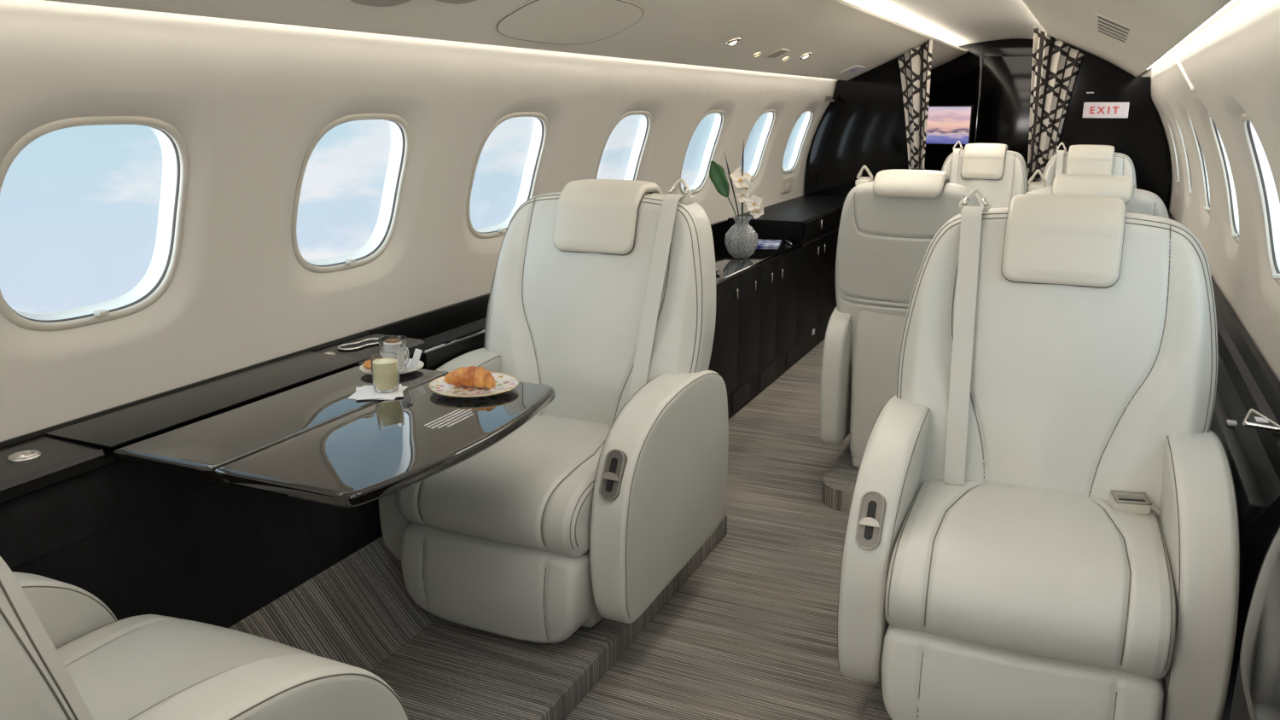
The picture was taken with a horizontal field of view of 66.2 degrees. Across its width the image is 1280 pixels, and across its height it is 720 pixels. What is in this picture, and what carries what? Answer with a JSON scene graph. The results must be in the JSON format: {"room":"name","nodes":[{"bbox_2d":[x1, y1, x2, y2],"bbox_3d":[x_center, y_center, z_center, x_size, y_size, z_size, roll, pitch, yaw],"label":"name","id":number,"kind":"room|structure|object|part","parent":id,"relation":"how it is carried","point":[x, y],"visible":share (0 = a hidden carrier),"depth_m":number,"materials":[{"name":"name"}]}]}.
{"room":"aircraft cabin","nodes":[
{"label":"aircraft cabin","id":0,"kind":"room"},
{"bbox_2d":[0,0,837,442],"bbox_3d":[-0.170,-0.723,3.667,0.207,0.860,10.050,7,16,24],"label":"wall","id":1,"kind":"structure","parent":0,"point":[247,101],"depth_m":2.28,"materials":[{"name":"white plastic"}]},
{"bbox_2d":[0,116,188,331],"bbox_3d":[-1.061,-0.267,1.911,0.171,0.411,0.422,7,16,24],"label":"window","id":2,"kind":"structure","parent":1,"relation":"in","point":[160,272],"depth_m":2.03,"materials":[{"name":"beige"}]},
{"bbox_2d":[290,113,411,273],"bbox_3d":[-0.752,-0.437,2.568,0.171,0.411,0.422,7,16,24],"label":"window","id":3,"kind":"structure","parent":1,"relation":"in","point":[382,234],"depth_m":2.69,"materials":[{"name":"beige"}]},
{"bbox_2d":[465,111,548,238],"bbox_3d":[-0.440,-0.609,3.233,0.171,0.411,0.422,7,16,24],"label":"window","id":4,"kind":"structure","parent":1,"relation":"in","point":[540,125],"depth_m":3.35,"materials":[{"name":"beige"}]},
{"bbox_2d":[593,110,651,180],"bbox_3d":[-0.079,-0.808,3.999,0.171,0.411,0.422,7,16,24],"label":"window","id":5,"kind":"structure","parent":1,"relation":"in","point":[645,117],"depth_m":4.14,"materials":[{"name":"beige plastic"}]},
{"bbox_2d":[679,110,725,194],"bbox_3d":[0.294,-1.014,4.792,0.171,0.411,0.422,7,16,24],"label":"window","id":6,"kind":"structure","parent":1,"relation":"in","point":[701,180],"depth_m":4.95,"materials":[{"name":"beige plastic"}]},
{"bbox_2d":[709,219,730,244],"bbox_3d":[0.058,-0.478,4.401,0.044,0.097,2.020,7,16,24],"label":"backsplash","id":7,"kind":"structure","parent":1,"relation":"attached to","point":[719,229],"depth_m":5.14,"materials":[{"name":"black wood"}]},
{"bbox_2d":[739,109,776,181],"bbox_3d":[0.654,-1.212,5.559,0.171,0.411,0.422,7,16,24],"label":"window","id":8,"kind":"structure","parent":1,"relation":"in","point":[771,113],"depth_m":5.72,"materials":[{"name":"beige"}]},
{"bbox_2d":[780,176,792,192],"bbox_3d":[0.941,-1.121,6.282,0.018,0.090,0.200,7,16,24],"label":"wall socket","id":9,"kind":"object","parent":1,"relation":"attached to","point":[786,183],"visible":1,"depth_m":6.25,"materials":[{"name":"beige plastic"}]},
{"bbox_2d":[781,109,814,174],"bbox_3d":[0.996,-1.400,6.285,0.171,0.411,0.422,7,16,24],"label":"window","id":10,"kind":"structure","parent":1,"relation":"in","point":[809,113],"depth_m":6.45,"materials":[{"name":"beige plastic"}]},
{"bbox_2d":[826,96,834,101],"bbox_3d":[1.226,-1.679,6.310,0.047,0.035,0.040,7,16,24],"label":"coat hook","id":11,"kind":"object","parent":1,"relation":"attached to","point":[828,98],"visible":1,"depth_m":6.30,"materials":[{"name":"grey metal"}]},
{"bbox_2d":[43,0,967,80],"bbox_3d":[0.225,-1.171,3.365,0.549,0.258,10.050,7,16,24],"label":"ceiling","id":12,"kind":"structure","parent":0,"point":[839,35],"depth_m":3.34,"materials":[{"name":"beige plastic"}]},
{"bbox_2d":[350,0,411,6],"bbox_3d":[-0.498,-0.768,2.010,0.158,0.073,0.200,7,16,25],"label":"ceiling panel","id":13,"kind":"object","parent":12,"relation":"attached to","point":[369,2],"visible":1,"depth_m":2.06,"materials":[{"name":"beige"}]},
{"bbox_2d":[436,0,476,4],"bbox_3d":[-0.374,-0.829,2.175,0.139,0.065,0.180,7,16,25],"label":"ceiling panel","id":14,"kind":"object","parent":12,"relation":"attached to","point":[456,2],"visible":1,"depth_m":2.23,"materials":[{"name":"beige"}]},
{"bbox_2d":[496,0,643,44],"bbox_3d":[-0.180,-0.946,2.734,0.241,0.110,0.643,7,16,24],"label":"ceiling panel","id":15,"kind":"object","parent":12,"relation":"attached to","point":[548,21],"visible":1,"depth_m":2.71,"materials":[{"name":"beige"}]},
{"bbox_2d":[724,37,740,46],"bbox_3d":[0.360,-1.239,3.823,0.063,0.031,0.069,8,17,29],"label":"recessed light","id":16,"kind":"object","parent":12,"relation":"in","point":[736,40],"visible":1,"depth_m":3.81,"materials":[{"name":"silver metal"}]},
{"bbox_2d":[764,48,789,58],"bbox_3d":[0.623,-1.391,4.455,0.080,0.037,0.128,7,16,24],"label":"ceiling vent","id":17,"kind":"object","parent":12,"relation":"in","point":[781,51],"visible":1,"depth_m":4.44,"materials":[{"name":"beige"}]},
{"bbox_2d":[798,52,811,59],"bbox_3d":[0.807,-1.487,4.797,0.063,0.031,0.069,8,17,29],"label":"recessed light","id":18,"kind":"object","parent":12,"relation":"in","point":[805,55],"visible":1,"depth_m":4.78,"materials":[{"name":"silver metal"}]},
{"bbox_2d":[840,64,865,74],"bbox_3d":[1.296,-1.766,5.970,0.093,0.044,0.280,7,16,24],"label":"placard","id":19,"kind":"object","parent":12,"relation":"attached to","point":[855,68],"visible":1,"depth_m":5.94,"materials":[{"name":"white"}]},
{"bbox_2d":[896,39,930,57],"bbox_3d":[1.693,-1.933,6.081,0.205,0.103,0.012,7,16,24],"label":"track","id":20,"kind":"object","parent":12,"relation":"attached to","point":[928,39],"visible":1,"depth_m":6.07,"materials":[{"name":"silver metal"}]},
{"bbox_2d":[897,39,932,169],"bbox_3d":[1.705,-1.435,6.205,0.218,1.125,0.076,7,16,24],"label":"curtain","id":21,"kind":"object","parent":20,"relation":"hanging from","point":[915,65],"visible":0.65,"depth_m":6.14,"materials":[{"name":"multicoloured fabric"}]},
{"bbox_2d":[564,339,875,719],"bbox_3d":[0.764,0.492,3.542,2.050,0.030,10.050,7,16,24],"label":"floor","id":22,"kind":"structure","parent":0,"point":[751,634],"depth_m":2.72,"materials":[{"name":"carpet"}]},
{"bbox_2d":[368,513,727,719],"bbox_3d":[-0.959,1.008,1.342,0.688,0.075,4.490,7,16,24],"label":"platform","id":23,"kind":"object","parent":22,"relation":"on","point":[447,671],"visible":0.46,"depth_m":2.30,"materials":[{"name":"carpet"}]},
{"bbox_2d":[0,556,409,719],"bbox_3d":[-0.796,0.424,1.283,0.720,1.086,0.831,7,16,24],"label":"seat","id":24,"kind":"object","parent":23,"relation":"on","point":[65,654],"visible":1,"depth_m":1.37,"materials":[{"name":"beige leather"}]},
{"bbox_3d":[-0.885,0.328,1.055,0.676,0.697,0.345,7,16,24],"label":"backrest","id":25,"kind":"part","parent":24,"relation":"part of","materials":[{"name":"beige leather"}]},
{"bbox_3d":[-1.075,0.595,1.448,0.116,0.521,0.702,7,16,24],"label":"armrest","id":26,"kind":"part","parent":24,"relation":"part of","materials":[{"name":"beige leather"}]},
{"bbox_2d":[55,614,317,719],"bbox_3d":[-0.741,0.577,1.448,0.506,0.189,0.563,7,16,24],"label":"seat cushion","id":27,"kind":"object","parent":24,"relation":"on","point":[120,669],"depth_m":1.54,"materials":[{"name":"beige leather"}]},
{"bbox_3d":[-0.525,0.658,1.206,0.116,0.521,0.702,7,16,24],"label":"armrest","id":28,"kind":"part","parent":24,"relation":"part of","materials":[{"name":"beige leather"}]},
{"bbox_2d":[227,536,438,671],"bbox_3d":[-1.181,0.837,1.408,0.275,0.227,4.480,7,16,24],"label":"floor","id":29,"kind":"structure","parent":23,"relation":"on","point":[357,612],"depth_m":2.35,"materials":[{"name":"carpet"}]},
{"bbox_2d":[0,292,489,628],"bbox_3d":[-1.266,0.493,1.461,0.194,0.488,4.660,7,16,24],"label":"console","id":30,"kind":"object","parent":29,"relation":"on","point":[141,540],"visible":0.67,"depth_m":1.98,"materials":[{"name":"black"}]},
{"bbox_2d":[7,450,40,461],"bbox_3d":[-1.105,0.170,1.762,0.052,0.006,0.052,7,16,24],"label":"cup holder","id":31,"kind":"object","parent":30,"relation":"attached to","point":[26,455],"visible":1,"depth_m":1.75,"materials":[{"name":"silver metal"}]},
{"bbox_2d":[45,351,555,507],"bbox_3d":[-0.635,0.126,2.032,0.772,0.056,0.707,7,16,24],"label":"dining table","id":32,"kind":"object","parent":30,"relation":"on","point":[309,441],"visible":0.91,"depth_m":1.90,"materials":[{"name":"black paint"}]},
{"bbox_2d":[348,384,407,400],"bbox_3d":[-0.569,0.071,2.141,0.117,0.004,0.118,-1,15,-3],"label":"napkin","id":33,"kind":"object","parent":32,"relation":"on","point":[363,392],"visible":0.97,"depth_m":2.12,"materials":[{"name":"white paper"}]},
{"bbox_2d":[370,352,400,392],"bbox_3d":[-0.555,0.028,2.139,0.060,0.078,0.060,7,16,24],"label":"tumbler","id":34,"kind":"object","parent":33,"relation":"on","point":[385,368],"visible":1,"depth_m":2.12,"materials":[{"name":"clear glass"}]},
{"bbox_2d":[359,358,424,374],"bbox_3d":[-0.586,0.020,2.318,0.148,0.014,0.148,7,16,24],"label":"saucer","id":35,"kind":"object","parent":32,"relation":"on","point":[409,369],"visible":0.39,"depth_m":2.31,"materials":[{"name":"white ceramic"}]},
{"bbox_2d":[362,360,371,369],"bbox_3d":[-0.632,0.010,2.323,0.046,0.020,0.046,7,16,24],"label":"cookie","id":36,"kind":"object","parent":35,"relation":"on","point":[367,364],"visible":0.38,"depth_m":2.31,"materials":[{"name":"brown food"}]},
{"bbox_2d":[378,334,409,372],"bbox_3d":[-0.570,-0.014,2.308,0.087,0.078,0.063,7,16,24],"label":"glass","id":37,"kind":"object","parent":35,"relation":"on","point":[393,343],"visible":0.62,"depth_m":2.29,"materials":[{"name":"white"}]},
{"bbox_2d":[410,348,422,366],"bbox_3d":[-0.530,-0.004,2.324,0.030,0.047,0.003,-1,15,-4],"label":"packet","id":38,"kind":"object","parent":35,"relation":"on","point":[417,352],"visible":1,"depth_m":2.32,"materials":[{"name":"white paper"}]},
{"bbox_2d":[428,372,518,397],"bbox_3d":[-0.366,0.058,2.169,0.197,0.014,0.197,7,16,24],"label":"plate","id":39,"kind":"object","parent":32,"relation":"on","point":[504,382],"visible":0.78,"depth_m":2.16,"materials":[{"name":"white ceramic"}]},
{"bbox_2d":[444,366,495,389],"bbox_3d":[-0.364,0.036,2.172,0.124,0.046,0.055,4,15,16],"label":"croissant","id":40,"kind":"object","parent":39,"relation":"on","point":[470,376],"visible":1,"depth_m":2.15,"materials":[{"name":"orange food"}]},
{"bbox_2d":[324,351,335,354],"bbox_3d":[-0.786,-0.016,2.479,0.032,0.006,0.032,7,16,24],"label":"outlet","id":41,"kind":"object","parent":30,"relation":"attached to","point":[328,352],"visible":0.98,"depth_m":2.48,"materials":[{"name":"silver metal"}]},
{"bbox_2d":[337,337,378,351],"bbox_3d":[-0.729,-0.041,2.574,0.060,0.008,0.143,11,18,35],"label":"cup holder","id":42,"kind":"object","parent":30,"relation":"on","point":[372,341],"visible":0.86,"depth_m":2.57,"materials":[{"name":"silver metal"}]},
{"bbox_3d":[-0.564,-0.037,2.823,0.111,0.045,0.316,7,16,24],"label":"control panel","id":43,"kind":"part","parent":30,"relation":"part of","materials":[{"name":"black"}]},
{"bbox_2d":[378,178,728,643],"bbox_3d":[-0.212,0.080,2.611,0.720,1.086,0.831,7,16,24],"label":"seat","id":44,"kind":"object","parent":23,"relation":"on","point":[602,293],"visible":0.89,"depth_m":2.53,"materials":[{"name":"beige leather"}]},
{"bbox_3d":[-0.482,0.247,2.793,0.116,0.521,0.702,7,16,24],"label":"armrest","id":45,"kind":"part","parent":44,"relation":"part of","materials":[{"name":"beige leather"}]},
{"bbox_2d":[395,414,610,558],"bbox_3d":[-0.268,0.294,2.540,0.506,0.189,0.563,7,16,24],"label":"seat cushion","id":46,"kind":"object","parent":44,"relation":"on","point":[532,493],"depth_m":2.33,"materials":[{"name":"beige leather"}]},
{"bbox_3d":[-0.121,-0.114,2.763,0.676,0.697,0.345,7,16,24],"label":"backrest","id":47,"kind":"part","parent":44,"relation":"part of","materials":[{"name":"beige leather"}]},
{"bbox_3d":[-0.068,0.264,2.234,0.042,0.019,0.016,7,16,24],"label":"recline lever","id":48,"kind":"part","parent":44,"relation":"part of","materials":[{"name":"silver metal"}]},
{"bbox_3d":[0.066,0.310,2.548,0.116,0.521,0.702,7,16,24],"label":"armrest","id":49,"kind":"part","parent":44,"relation":"part of","materials":[{"name":"beige leather"}]},
{"bbox_2d":[708,219,838,418],"bbox_3d":[0.562,-0.317,5.091,0.440,0.755,3.580,7,16,24],"label":"credenza","id":50,"kind":"object","parent":22,"relation":"on","point":[774,305],"visible":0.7,"depth_m":4.76,"materials":[{"name":"black wood"}]},
{"bbox_3d":[0.335,-0.069,4.127,0.008,0.504,0.477,7,16,24],"label":"door","id":51,"kind":"part","parent":50,"relation":"part of","materials":[{"name":"black wood"}]},
{"bbox_2d":[732,381,750,413],"bbox_3d":[0.462,0.168,4.480,0.004,0.083,0.240,7,16,24],"label":"vent grille","id":52,"kind":"object","parent":50,"relation":"attached to","point":[741,395],"depth_m":4.47,"materials":[{"name":"black"}]},
{"bbox_2d":[724,215,758,258],"bbox_3d":[0.474,-0.572,4.578,0.158,0.190,0.158,7,16,24],"label":"vase","id":53,"kind":"object","parent":50,"relation":"on","point":[741,241],"visible":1,"depth_m":4.53,"materials":[{"name":"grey glass"}]},
{"bbox_2d":[709,160,737,217],"bbox_3d":[0.391,-0.713,4.574,0.156,0.425,0.016,7,16,26],"label":"leaf","id":54,"kind":"object","parent":53,"relation":"in","point":[717,173],"visible":0.83,"depth_m":4.55,"materials":[{"name":"green plant"}]},
{"bbox_3d":[0.369,-0.840,4.551,0.106,0.168,0.015,8,17,29],"label":"blade","id":55,"kind":"part","parent":54,"relation":"part of","materials":[{"name":"green plant"}]},
{"bbox_3d":[0.434,-0.631,4.574,0.063,0.266,0.006,5,15,18],"label":"stem","id":56,"kind":"part","parent":54,"relation":"part of","materials":[{"name":"green plant"}]},
{"bbox_2d":[724,154,739,218],"bbox_3d":[0.427,-0.730,4.559,0.089,0.465,0.010,7,16,24],"label":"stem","id":57,"kind":"object","parent":53,"relation":"in","point":[728,169],"visible":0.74,"depth_m":4.54,"materials":[{"name":"grey"}]},
{"bbox_2d":[729,168,752,218],"bbox_3d":[0.461,-0.683,4.519,0.102,0.395,0.068,1,15,4],"label":"orchid","id":58,"kind":"object","parent":53,"relation":"in","point":[742,194],"visible":0.96,"depth_m":4.50,"materials":[{"name":"white plant"}]},
{"bbox_2d":[741,139,744,218],"bbox_3d":[0.473,-0.752,4.535,0.011,0.520,0.016,7,16,24],"label":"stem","id":59,"kind":"object","parent":53,"relation":"in","point":[742,159],"visible":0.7,"depth_m":4.49,"materials":[{"name":"grey"}]},
{"bbox_2d":[744,194,763,219],"bbox_3d":[0.522,-0.621,4.519,0.106,0.276,0.054,7,16,24],"label":"orchid","id":60,"kind":"object","parent":53,"relation":"in","point":[753,205],"visible":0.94,"depth_m":4.50,"materials":[{"name":"white plant"}]},
{"bbox_3d":[0.499,-0.160,4.474,0.008,0.504,0.307,7,16,24],"label":"door","id":61,"kind":"part","parent":50,"relation":"part of","materials":[{"name":"black wood"}]},
{"bbox_2d":[713,240,802,285],"bbox_3d":[0.243,-0.399,4.334,0.422,0.021,2.020,7,16,24],"label":"countertop","id":62,"kind":"structure","parent":50,"relation":"on","point":[730,267],"depth_m":4.57,"materials":[{"name":"black paint"}]},
{"bbox_2d":[759,361,775,389],"bbox_3d":[0.628,0.077,4.832,0.004,0.083,0.240,7,16,24],"label":"vent grille","id":63,"kind":"object","parent":50,"relation":"attached to","point":[767,374],"depth_m":4.83,"materials":[{"name":"black"}]},
{"bbox_3d":[0.617,-0.225,4.726,0.008,0.504,0.257,7,16,24],"label":"door","id":64,"kind":"part","parent":50,"relation":"part of","materials":[{"name":"black wood"}]},
{"bbox_2d":[756,239,781,247],"bbox_3d":[0.643,-0.605,5.072,0.160,0.006,0.230,3,15,12],"label":"brochure","id":65,"kind":"object","parent":50,"relation":"on","point":[775,243],"visible":0.58,"depth_m":5.03,"materials":[{"name":"blue paper"}]},
{"bbox_2d":[727,195,846,244],"bbox_3d":[0.989,-0.859,5.899,0.428,0.126,1.555,7,16,24],"label":"storage cabinet","id":66,"kind":"object","parent":50,"relation":"on","point":[804,218],"visible":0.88,"depth_m":5.45,"materials":[{"name":"black wood"}]},
{"bbox_3d":[1.004,-0.757,5.461,0.011,0.083,0.700,7,16,24],"label":"door","id":67,"kind":"part","parent":66,"relation":"part of","materials":[{"name":"black wood"}]},
{"bbox_3d":[0.749,-0.298,5.008,0.008,0.504,0.377,7,16,24],"label":"door","id":68,"kind":"part","parent":50,"relation":"part of","materials":[{"name":"black wood"}]},
{"bbox_2d":[785,343,799,367],"bbox_3d":[0.815,-0.026,5.229,0.004,0.083,0.240,7,16,24],"label":"vent grille","id":69,"kind":"object","parent":50,"relation":"attached to","point":[793,352],"depth_m":5.22,"materials":[{"name":"black"}]},
{"bbox_3d":[0.919,-0.391,5.369,0.008,0.504,0.437,7,16,24],"label":"door","id":70,"kind":"part","parent":50,"relation":"part of","materials":[{"name":"black wood"}]},
{"bbox_2d":[817,320,828,341],"bbox_3d":[1.084,-0.174,5.801,0.004,0.083,0.240,7,16,24],"label":"vent grille","id":71,"kind":"object","parent":50,"relation":"attached to","point":[822,328],"depth_m":5.77,"materials":[{"name":"black"}]},
{"bbox_3d":[1.120,-0.502,5.796,0.008,0.504,0.527,7,16,24],"label":"door","id":72,"kind":"part","parent":50,"relation":"part of","materials":[{"name":"black wood"}]},
{"bbox_2d":[821,442,858,512],"bbox_3d":[1.670,0.208,4.428,1.050,0.075,2.810,7,16,24],"label":"platform","id":73,"kind":"object","parent":22,"relation":"on","point":[839,482],"visible":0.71,"depth_m":3.43,"materials":[{"name":"wood"}]},
{"bbox_2d":[819,165,980,468],"bbox_3d":[1.014,-0.173,3.589,0.529,1.086,0.831,7,16,24],"label":"seat","id":74,"kind":"object","parent":73,"relation":"on","point":[888,224],"visible":0.5,"depth_m":3.34,"materials":[{"name":"beige leather"}]},
{"bbox_3d":[0.808,0.006,3.722,0.085,0.521,0.702,7,16,24],"label":"armrest","id":75,"kind":"part","parent":74,"relation":"part of","materials":[{"name":"beige leather"}]},
{"bbox_3d":[0.924,-0.270,3.361,0.497,0.697,0.345,7,16,24],"label":"backrest","id":76,"kind":"part","parent":74,"relation":"part of","materials":[{"name":"beige leather"}]},
{"bbox_2d":[941,140,1028,208],"bbox_3d":[1.794,-0.618,5.305,0.533,1.086,0.831,7,16,24],"label":"seat","id":77,"kind":"object","parent":73,"relation":"on","point":[999,172],"visible":0.3,"depth_m":5.37,"materials":[{"name":"beige leather"}]},
{"bbox_2d":[1041,142,1136,188],"bbox_3d":[2.281,-0.563,5.091,0.533,1.086,0.831,7,16,24],"label":"seat","id":78,"kind":"object","parent":73,"relation":"on","point":[1102,160],"visible":0.22,"depth_m":5.16,"materials":[{"name":"beige leather"}]},
{"bbox_2d":[1025,169,1169,218],"bbox_3d":[1.501,-0.118,3.374,0.529,1.086,0.831,7,16,24],"label":"seat","id":79,"kind":"object","parent":73,"relation":"on","point":[1137,200],"visible":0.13,"depth_m":2.89,"materials":[{"name":"beige leather"}]},
{"bbox_3d":[1.411,-0.214,3.146,0.497,0.697,0.345,7,16,24],"label":"backrest","id":80,"kind":"part","parent":79,"relation":"part of","materials":[{"name":"beige leather"}]},
{"bbox_2d":[861,679,891,719],"bbox_3d":[0.185,1.155,0.774,0.625,0.075,4.370,7,16,24],"label":"platform","id":81,"kind":"object","parent":22,"relation":"on","point":[875,709],"depth_m":2.15,"materials":[{"name":"carpet"}]},
{"bbox_2d":[837,187,1239,719],"bbox_3d":[0.867,0.205,2.129,0.720,1.086,0.831,6,16,22],"label":"seat","id":82,"kind":"object","parent":81,"relation":"on","point":[1042,524],"visible":1,"depth_m":2.09,"materials":[{"name":"beige leather"}]},
{"bbox_3d":[0.466,0.328,1.989,0.042,0.019,0.016,6,16,23],"label":"recline lever","id":83,"kind":"part","parent":82,"relation":"part of","materials":[{"name":"silver metal"}]},
{"bbox_3d":[0.593,0.373,2.305,0.116,0.521,0.702,6,16,23],"label":"armrest","id":84,"kind":"part","parent":82,"relation":"part of","materials":[{"name":"beige leather"}]},
{"bbox_2d":[884,479,1175,679],"bbox_3d":[0.814,0.419,2.058,0.506,0.189,0.563,6,16,23],"label":"seat cushion","id":85,"kind":"object","parent":82,"relation":"on","point":[1054,578],"depth_m":1.88,"materials":[{"name":"beige leather"}]},
{"bbox_3d":[0.953,0.010,2.284,0.676,0.697,0.345,6,16,22],"label":"backrest","id":86,"kind":"part","parent":82,"relation":"part of","materials":[{"name":"beige leather"}]},
{"bbox_3d":[1.052,0.295,2.104,0.073,0.013,0.050,3,15,11],"label":"buckle frame","id":87,"kind":"part","parent":82,"relation":"part of","materials":[{"name":"silver metal"}]},
{"bbox_3d":[1.148,0.433,2.074,0.116,0.521,0.702,6,16,23],"label":"armrest","id":88,"kind":"part","parent":82,"relation":"part of","materials":[{"name":"beige leather"}]},
{"bbox_2d":[1166,209,1279,719],"bbox_3d":[1.357,0.420,2.251,0.091,0.757,8.260,7,16,24],"label":"console","id":89,"kind":"object","parent":22,"relation":"on","point":[1246,381],"visible":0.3,"depth_m":2.08,"materials":[{"name":"black wood"}]},
{"bbox_3d":[1.395,0.148,2.294,0.040,0.006,0.030,7,16,24],"label":"label plate","id":90,"kind":"part","parent":89,"relation":"part of","materials":[{"name":"white metal"}]},
{"bbox_2d":[1211,389,1265,523],"bbox_3d":[1.338,0.193,2.224,0.030,0.040,0.860,7,16,24],"label":"shelf","id":91,"kind":"object","parent":89,"relation":"attached to","point":[1248,480],"depth_m":2.06,"materials":[{"name":"black"}]},
{"bbox_3d":[2.127,0.038,3.896,0.083,0.672,4.550,7,16,24],"label":"panel","id":92,"kind":"part","parent":89,"relation":"part of","materials":[{"name":"black wood"}]},
{"bbox_2d":[1242,408,1279,432],"bbox_3d":[1.274,0.122,2.017,0.072,0.011,0.130,7,16,24],"label":"cup holder","id":93,"kind":"object","parent":89,"relation":"on","point":[1253,419],"visible":1,"depth_m":1.99,"materials":[{"name":"silver metal"}]},
{"bbox_2d":[1229,524,1279,719],"bbox_3d":[0.923,0.619,1.429,0.093,0.785,0.700,7,16,24],"label":"seat","id":94,"kind":"object","parent":22,"relation":"on","point":[1256,696],"visible":1,"depth_m":1.42,"materials":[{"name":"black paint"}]},
{"bbox_2d":[845,0,1047,46],"bbox_3d":[0.777,-1.279,3.077,1.006,0.083,10.050,7,16,24],"label":"ceiling","id":95,"kind":"structure","parent":0,"point":[955,22],"depth_m":5.51,"materials":[{"name":"white"}]},
{"bbox_2d":[805,41,1171,208],"bbox_3d":[2.127,-1.109,6.232,2.180,1.720,0.050,7,16,24],"label":"wall","id":96,"kind":"structure","parent":0,"point":[864,125],"depth_m":6.29,"materials":[{"name":"black wood"}]},
{"bbox_2d":[1082,102,1129,117],"bbox_3d":[2.754,-1.478,5.802,0.244,0.090,0.020,7,16,24],"label":"exit sign","id":97,"kind":"object","parent":96,"relation":"attached to","point":[1090,109],"visible":1,"depth_m":5.79,"materials":[{"name":"white plastic"}]},
{"bbox_2d":[924,38,1140,171],"bbox_3d":[2.852,-1.595,7.751,2.280,1.900,0.050,7,16,24],"label":"wall","id":98,"kind":"structure","parent":0,"point":[955,82],"depth_m":7.72,"materials":[{"name":"black wood"}]},
{"bbox_2d":[925,104,973,145],"bbox_3d":[2.444,-1.868,7.807,0.370,0.310,0.032,7,16,24],"label":"television","id":99,"kind":"object","parent":98,"relation":"attached to","point":[947,125],"visible":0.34,"depth_m":7.79,"materials":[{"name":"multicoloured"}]},
{"bbox_2d":[972,51,1032,171],"bbox_3d":[2.899,-1.515,7.680,0.590,1.740,0.057,7,16,24],"label":"door","id":100,"kind":"structure","parent":98,"relation":"in","point":[1003,89],"depth_m":7.59,"materials":[{"name":"black wood"}]},
{"bbox_3d":[2.902,-1.517,7.687,0.590,1.740,0.042,7,16,24],"label":"frame","id":101,"kind":"part","parent":100,"relation":"part of","materials":[{"name":"black paint"}]},
{"bbox_2d":[1022,0,1232,76],"bbox_3d":[1.310,-1.048,2.886,0.514,0.256,10.050,7,16,24],"label":"ceiling","id":102,"kind":"structure","parent":0,"point":[1155,27],"depth_m":3.10,"materials":[{"name":"beige"}]},
{"bbox_2d":[1027,27,1083,186],"bbox_3d":[2.450,-1.376,5.869,0.287,1.180,0.076,7,16,24],"label":"curtain","id":103,"kind":"object","parent":102,"relation":"hanging from","point":[1056,65],"visible":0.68,"depth_m":5.82,"materials":[{"name":"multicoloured fabric"}]},
{"bbox_2d":[1095,12,1129,42],"bbox_3d":[1.634,-1.127,3.366,0.134,0.063,0.808,7,16,24],"label":"ceiling vent","id":104,"kind":"object","parent":102,"relation":"in","point":[1106,26],"visible":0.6,"depth_m":3.29,"materials":[{"name":"beige plastic"}]},
{"bbox_2d":[1140,0,1279,383],"bbox_3d":[1.689,-0.511,2.848,0.207,0.860,10.050,7,16,24],"label":"wall","id":105,"kind":"structure","parent":0,"point":[1232,66],"depth_m":2.68,"materials":[{"name":"white"}]},
{"bbox_2d":[1163,114,1179,184],"bbox_3d":[2.963,-1.176,5.418,0.171,0.411,0.422,7,16,24],"label":"window","id":106,"kind":"structure","parent":105,"relation":"in","point":[1174,148],"depth_m":5.59,"materials":[{"name":"beige"}]},
{"bbox_2d":[1172,111,1191,196],"bbox_3d":[2.621,-0.987,4.692,0.171,0.411,0.422,7,16,24],"label":"window","id":107,"kind":"structure","parent":105,"relation":"in","point":[1178,125],"depth_m":4.86,"materials":[{"name":"beige"}]},
{"bbox_2d":[1175,59,1194,91],"bbox_3d":[1.861,-0.978,3.355,0.017,0.122,0.682,6,16,23],"label":"light","id":108,"kind":"object","parent":105,"relation":"attached to","point":[1192,88],"visible":0.93,"depth_m":3.30,"materials":[{"name":"white plastic"}]},
{"bbox_2d":[1139,0,1242,76],"bbox_3d":[1.415,-1.063,2.833,0.402,0.224,10.050,7,16,24],"label":"trim","id":109,"kind":"structure","parent":105,"relation":"attached to","point":[1236,2],"depth_m":2.75,"materials":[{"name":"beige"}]},
{"bbox_2d":[1147,0,1235,69],"bbox_3d":[1.218,-0.741,2.045,0.018,0.005,8.150,7,16,24],"label":"light","id":110,"kind":"object","parent":105,"relation":"attached to","point":[1232,1],"visible":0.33,"depth_m":2.58,"materials":[{"name":"white plastic"}]},
{"bbox_2d":[1186,112,1210,215],"bbox_3d":[2.260,-0.789,3.925,0.171,0.411,0.422,7,16,24],"label":"window","id":111,"kind":"structure","parent":105,"relation":"in","point":[1206,189],"depth_m":4.09,"materials":[{"name":"beige"}]},
{"bbox_2d":[1207,111,1239,244],"bbox_3d":[1.887,-0.583,3.132,0.171,0.411,0.422,7,16,24],"label":"window","id":112,"kind":"structure","parent":105,"relation":"in","point":[1228,179],"depth_m":3.29,"materials":[{"name":"beige"}]},
{"bbox_2d":[1240,113,1279,285],"bbox_3d":[1.527,-0.385,2.366,0.171,0.411,0.422,7,16,24],"label":"window","id":113,"kind":"structure","parent":105,"relation":"in","point":[1270,203],"depth_m":2.53,"materials":[{"name":"beige"}]}
]}

